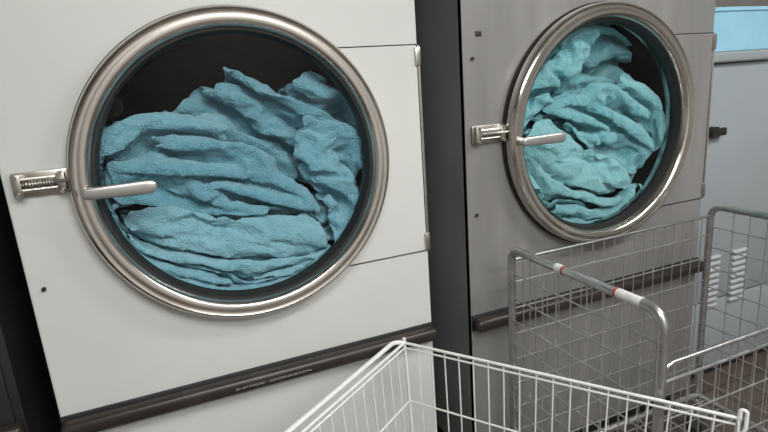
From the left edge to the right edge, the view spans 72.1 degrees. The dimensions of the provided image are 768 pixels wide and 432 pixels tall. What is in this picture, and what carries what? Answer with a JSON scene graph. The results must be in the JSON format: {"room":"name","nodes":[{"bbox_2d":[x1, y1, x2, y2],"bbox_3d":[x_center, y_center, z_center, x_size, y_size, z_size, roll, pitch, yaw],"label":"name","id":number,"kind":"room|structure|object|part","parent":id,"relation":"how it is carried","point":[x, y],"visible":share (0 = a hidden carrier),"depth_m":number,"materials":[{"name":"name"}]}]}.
{"room":"laundry","nodes":[
{"label":"laundry","id":0,"kind":"room"},
{"bbox_2d":[437,350,767,431],"bbox_3d":[0.892,1.155,0.929,6.800,0.050,5.000,-10,15,-21],"label":"floor","id":1,"kind":"structure","parent":0,"point":[707,389],"depth_m":2.25,"materials":[{"name":"ceramic"}]},
{"bbox_2d":[0,175,61,431],"bbox_3d":[-1.582,0.121,1.453,1.050,2.050,1.040,-10,15,-21],"label":"washing machine","id":2,"kind":"object","parent":1,"relation":"on","point":[28,403],"visible":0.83,"depth_m":1.38,"materials":[{"name":"black metal"}]},
{"bbox_3d":[-1.401,0.179,1.017,1.010,1.880,0.012,-10,15,-21],"label":"panel","id":3,"kind":"part","parent":2,"relation":"part of","materials":[{"name":"grey metal"}]},
{"bbox_3d":[-1.356,0.607,1.100,1.040,0.045,0.040,-10,15,-21],"label":"bumper rail","id":4,"kind":"part","parent":2,"relation":"part of","materials":[{"name":"brown metal"}]},
{"bbox_2d":[0,0,437,431],"bbox_3d":[-0.532,-0.046,1.819,1.025,2.050,1.128,-10,15,-21],"label":"washing machine","id":5,"kind":"object","parent":1,"relation":"on","point":[218,209],"visible":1,"depth_m":1.37,"materials":[{"name":"white metal"}]},
{"bbox_3d":[-0.592,-0.059,1.183,0.156,0.032,0.033,-10,15,-21],"label":"door handle","id":6,"kind":"part","parent":5,"relation":"part of","materials":[{"name":"silver metal"}]},
{"bbox_2d":[100,49,361,289],"bbox_3d":[-0.398,-0.127,1.446,0.684,0.648,0.196,-10,15,-21],"label":"towel","id":7,"kind":"object","parent":5,"relation":"in","point":[269,180],"depth_m":1.39,"materials":[{"name":"teal fabric"}]},
{"bbox_3d":[-0.307,0.440,1.456,1.025,0.043,0.045,-10,15,-21],"label":"bumper rail","id":8,"kind":"part","parent":5,"relation":"part of","materials":[{"name":"metal"}]},
{"bbox_3d":[-0.045,-0.158,1.458,0.331,0.589,0.005,-10,15,-21],"label":"hinge plate","id":9,"kind":"part","parent":5,"relation":"part of","materials":[{"name":"white metal"}]},
{"bbox_2d":[284,337,748,431],"bbox_3d":[0.229,0.771,1.061,0.798,0.724,0.632,5,16,32],"label":"cart","id":10,"kind":"object","parent":1,"relation":"on","point":[738,418],"visible":1,"depth_m":1.25,"materials":[{"name":"metal"}]},
{"bbox_2d":[414,0,716,431],"bbox_3d":[0.535,-0.217,2.217,1.025,2.050,1.128,-10,15,-21],"label":"washing machine","id":11,"kind":"object","parent":1,"relation":"on","point":[548,124],"visible":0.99,"depth_m":1.77,"materials":[{"name":"grey metal"}]},
{"bbox_3d":[0.474,-0.230,1.581,0.156,0.032,0.033,-10,15,-21],"label":"door handle","id":12,"kind":"part","parent":11,"relation":"part of","materials":[{"name":"silver metal"}]},
{"bbox_3d":[0.760,0.269,1.855,1.025,0.043,0.045,-10,15,-21],"label":"bumper rail","id":13,"kind":"part","parent":11,"relation":"part of","materials":[{"name":"metal"}]},
{"bbox_2d":[523,26,661,223],"bbox_3d":[0.671,-0.315,1.840,0.684,0.683,0.196,-10,15,-21],"label":"towel","id":14,"kind":"object","parent":11,"relation":"in","point":[601,85],"depth_m":1.79,"materials":[{"name":"teal fabric"}]},
{"bbox_3d":[1.022,-0.329,1.857,0.331,0.589,0.005,-10,15,-21],"label":"hinge plate","id":15,"kind":"part","parent":11,"relation":"part of","materials":[{"name":"grey metal"}]},
{"bbox_2d":[507,205,767,431],"bbox_3d":[0.894,0.505,1.572,0.870,0.900,0.543,-10,15,-21],"label":"cart","id":16,"kind":"object","parent":1,"relation":"on","point":[662,365],"visible":0.98,"depth_m":1.65,"materials":[{"name":"metal"}]},
{"bbox_2d":[689,49,767,378],"bbox_3d":[1.464,-0.059,2.620,0.870,1.412,0.842,-10,15,-21],"label":"washing machine","id":17,"kind":"object","parent":1,"relation":"on","point":[736,175],"visible":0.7,"depth_m":2.18,"materials":[{"name":"grey metal"}]},
{"bbox_3d":[1.285,-0.325,2.037,0.077,0.044,0.032,-10,15,-21],"label":"knob","id":18,"kind":"part","parent":17,"relation":"part of","materials":[{"name":"black plastic"}]},
{"bbox_3d":[1.600,-0.151,2.233,0.820,0.955,0.014,-10,15,-21],"label":"door","id":19,"kind":"part","parent":17,"relation":"part of","materials":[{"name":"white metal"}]},
{"bbox_2d":[713,6,767,51],"bbox_3d":[1.416,-0.806,2.351,0.680,0.168,0.494,-10,15,-21],"label":"window","id":20,"kind":"structure","parent":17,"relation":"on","point":[740,28],"depth_m":2.11,"materials":[{"name":"blue glass"}]},
{"bbox_2d":[714,49,767,62],"bbox_3d":[1.412,-0.726,2.464,0.870,0.040,0.825,-10,15,-21],"label":"countertop","id":21,"kind":"structure","parent":17,"relation":"on","point":[761,54],"depth_m":2.01,"materials":[{"name":"grey ceramic"}]},
{"bbox_2d":[715,0,767,60],"bbox_3d":[-0.152,-0.654,2.809,6.800,2.700,0.100,-10,15,-21],"label":"wall","id":22,"kind":"structure","parent":0,"point":[719,3],"depth_m":3.71,"materials":[{"name":"paint"}]}
]}

